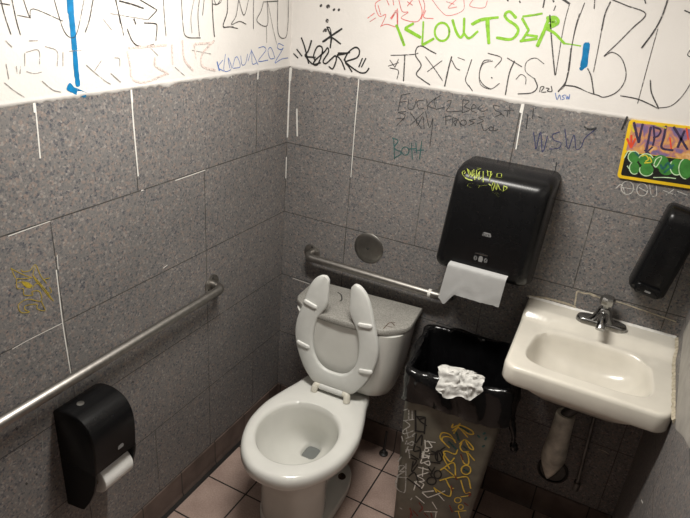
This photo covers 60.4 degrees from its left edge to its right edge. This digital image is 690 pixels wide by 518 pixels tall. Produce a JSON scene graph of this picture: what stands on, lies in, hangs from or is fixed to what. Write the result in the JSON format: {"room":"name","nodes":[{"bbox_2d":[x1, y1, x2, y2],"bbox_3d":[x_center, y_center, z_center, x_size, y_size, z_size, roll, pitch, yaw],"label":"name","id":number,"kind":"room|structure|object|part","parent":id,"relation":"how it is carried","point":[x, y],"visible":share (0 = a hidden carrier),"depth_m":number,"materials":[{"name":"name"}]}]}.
{"room":"public restroom","nodes":[
{"label":"public restroom","id":0,"kind":"room"},
{"bbox_2d":[0,0,291,517],"bbox_3d":[-0.926,0.098,1.412,0.106,2.400,2.950,16,27,23],"label":"wall","id":1,"kind":"structure","parent":0,"point":[143,143],"depth_m":1.81,"materials":[{"name":"tile"}]},
{"bbox_2d":[53,383,135,508],"bbox_3d":[-0.750,0.585,1.812,0.153,0.386,0.157,16,27,23],"label":"dispenser","id":2,"kind":"object","parent":1,"relation":"attached to","point":[96,427],"visible":0.98,"depth_m":1.74,"materials":[{"name":"black plastic"}]},
{"bbox_2d":[96,451,132,491],"bbox_3d":[-0.737,0.652,1.849,0.096,0.096,0.114,16,27,23],"label":"toilet paper roll","id":3,"kind":"object","parent":2,"relation":"in","point":[123,464],"visible":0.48,"depth_m":1.81,"materials":[{"name":"white paper"}]},
{"bbox_2d":[0,274,223,429],"bbox_3d":[-0.718,0.284,1.795,0.070,0.078,1.141,16,27,23],"label":"grab bar","id":4,"kind":"object","parent":1,"relation":"attached to","point":[214,288],"visible":1,"depth_m":1.76,"materials":[{"name":"metal"}]},
{"bbox_2d":[132,384,276,517],"bbox_3d":[-0.968,1.143,1.867,0.012,0.120,2.728,16,27,23],"label":"baseboard","id":5,"kind":"structure","parent":1,"relation":"attached to","point":[183,482],"depth_m":2.50,"materials":[{"name":"brown tile"}]},
{"bbox_2d":[167,439,550,517],"bbox_3d":[-0.280,1.435,1.605,1.783,0.080,2.950,16,27,23],"label":"floor","id":6,"kind":"structure","parent":0,"point":[229,491],"depth_m":2.50,"materials":[{"name":"tile"}]},
{"bbox_2d":[240,275,422,517],"bbox_3d":[-0.087,0.557,2.306,0.494,0.950,0.776,15,27,21],"label":"toilet","id":7,"kind":"object","parent":6,"relation":"on","point":[353,344],"visible":1,"depth_m":2.33,"materials":[{"name":"white ceramic"}]},
{"bbox_3d":[-0.164,0.818,2.350,0.424,0.429,0.603,15,27,21],"label":"bowl","id":8,"kind":"part","parent":7,"relation":"part of","materials":[{"name":"white ceramic"}]},
{"bbox_3d":[-0.034,0.301,2.316,0.362,0.487,0.026,15,27,21],"label":"seat","id":9,"kind":"part","parent":7,"relation":"part of","materials":[{"name":"plastic"}]},
{"bbox_3d":[0.029,0.361,2.469,0.467,0.326,0.264,15,27,21],"label":"tank","id":10,"kind":"part","parent":7,"relation":"part of","materials":[{"name":"white ceramic"}]},
{"bbox_3d":[0.041,0.202,2.392,0.494,0.028,0.274,15,27,21],"label":"tank lid","id":11,"kind":"part","parent":7,"relation":"part of","materials":[{"name":"white ceramic"}]},
{"bbox_2d":[379,431,387,456],"bbox_3d":[0.183,0.848,2.719,0.041,0.120,0.042,16,27,23],"label":"floor fitting","id":12,"kind":"object","parent":6,"relation":"on","point":[383,452],"visible":1,"depth_m":2.73,"materials":[{"name":"grey metal"}]},
{"bbox_2d":[394,401,499,517],"bbox_3d":[0.409,0.708,2.318,0.358,0.744,0.331,12,26,16],"label":"trash bin","id":13,"kind":"object","parent":6,"relation":"on","point":[444,459],"visible":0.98,"depth_m":2.18,"materials":[{"name":"grey plastic"}]},
{"bbox_2d":[401,324,520,452],"bbox_3d":[0.443,0.544,2.230,0.451,0.432,0.377,12,26,16],"label":"bag","id":14,"kind":"object","parent":13,"relation":"in","point":[496,406],"visible":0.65,"depth_m":2.15,"materials":[{"name":"black plastic"}]},
{"bbox_2d":[436,365,484,400],"bbox_3d":[0.385,0.414,1.992,0.162,0.106,0.087,12,26,15],"label":"paper towel","id":15,"kind":"object","parent":14,"relation":"on","point":[453,382],"visible":1,"depth_m":1.97,"materials":[{"name":"white paper"}]},
{"bbox_2d":[278,0,689,517],"bbox_3d":[0.468,-0.171,2.254,1.585,2.400,0.106,16,27,23],"label":"wall","id":16,"kind":"structure","parent":0,"point":[388,99],"depth_m":2.12,"materials":[{"name":"tile"}]},
{"bbox_2d":[354,233,382,262],"bbox_3d":[0.096,-0.044,2.449,0.131,0.131,0.012,16,27,23],"label":"cover plate","id":17,"kind":"object","parent":16,"relation":"attached to","point":[368,247],"visible":1,"depth_m":2.44,"materials":[{"name":"metal"}]},
{"bbox_2d":[304,244,455,300],"bbox_3d":[0.116,0.063,2.446,0.700,0.078,0.071,16,27,23],"label":"grab bar","id":18,"kind":"object","parent":16,"relation":"attached to","point":[312,253],"visible":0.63,"depth_m":2.42,"materials":[{"name":"metal"}]},
{"bbox_2d":[277,383,608,517],"bbox_3d":[0.350,0.877,2.689,1.570,0.120,0.012,16,27,23],"label":"baseboard","id":19,"kind":"structure","parent":16,"relation":"attached to","point":[545,502],"depth_m":2.52,"materials":[{"name":"brown tile"}]},
{"bbox_2d":[436,156,560,285],"bbox_3d":[0.518,-0.109,2.074,0.352,0.441,0.198,16,27,23],"label":"paper towel dispenser","id":20,"kind":"object","parent":16,"relation":"attached to","point":[498,215],"visible":0.99,"depth_m":1.97,"materials":[{"name":"black plastic"}]},
{"bbox_2d":[438,261,507,306],"bbox_3d":[0.443,0.107,2.075,0.224,0.166,0.019,16,27,23],"label":"paper towel","id":21,"kind":"object","parent":20,"relation":"hanging from","point":[479,285],"visible":1,"depth_m":2.06,"materials":[{"name":"white paper"}]},
{"bbox_3d":[0.465,0.000,2.030,0.054,0.037,0.003,16,27,23],"label":"sensor panel","id":22,"kind":"part","parent":20,"relation":"part of","materials":[{"name":"black plastic"}]},
{"bbox_2d":[502,294,678,491],"bbox_3d":[0.777,0.585,2.064,0.502,0.894,0.468,16,27,23],"label":"sink","id":23,"kind":"object","parent":16,"relation":"attached to","point":[599,365],"visible":1,"depth_m":1.98,"materials":[{"name":"ceramic"}]},
{"bbox_2d":[502,298,674,432],"bbox_3d":[0.795,0.367,1.962,0.501,0.191,0.451,16,27,23],"label":"basin","id":24,"kind":"object","parent":23,"relation":"in","point":[626,375],"depth_m":1.95,"materials":[{"name":"ceramic"}]},
{"bbox_2d":[576,294,626,333],"bbox_3d":[0.871,0.192,1.997,0.166,0.113,0.137,16,27,23],"label":"faucet","id":25,"kind":"object","parent":23,"relation":"on","point":[601,321],"depth_m":2.02,"materials":[{"name":"silver metal"}]},
{"bbox_2d":[618,120,689,188],"bbox_3d":[1.017,-0.317,1.822,0.309,0.197,0.011,16,27,23],"label":"sticker","id":26,"kind":"object","parent":16,"relation":"attached to","point":[653,152],"visible":1,"depth_m":1.84,"materials":[{"name":"paper"}]},
{"bbox_3d":[1.014,-0.275,1.837,0.283,0.087,0.001,16,27,23],"label":"panel","id":27,"kind":"part","parent":26,"relation":"part of","materials":[{"name":"green paper"}]},
{"bbox_2d":[626,123,689,159],"bbox_3d":[1.016,-0.353,1.803,0.284,0.101,0.001,16,27,23],"label":"picture","id":28,"kind":"object","parent":26,"relation":"on","point":[645,141],"depth_m":1.83},
{"bbox_2d":[629,202,689,299],"bbox_3d":[1.021,-0.017,1.884,0.158,0.316,0.110,16,27,23],"label":"soap dispenser","id":29,"kind":"object","parent":16,"relation":"attached to","point":[667,249],"visible":1,"depth_m":1.85,"materials":[{"name":"black plastic"}]},
{"bbox_2d":[612,307,689,517],"bbox_3d":[0.560,0.527,0.760,0.104,2.400,2.950,16,27,23],"label":"wall","id":30,"kind":"structure","parent":0,"point":[657,482],"depth_m":1.67,"materials":[{"name":"tile"}]}
]}

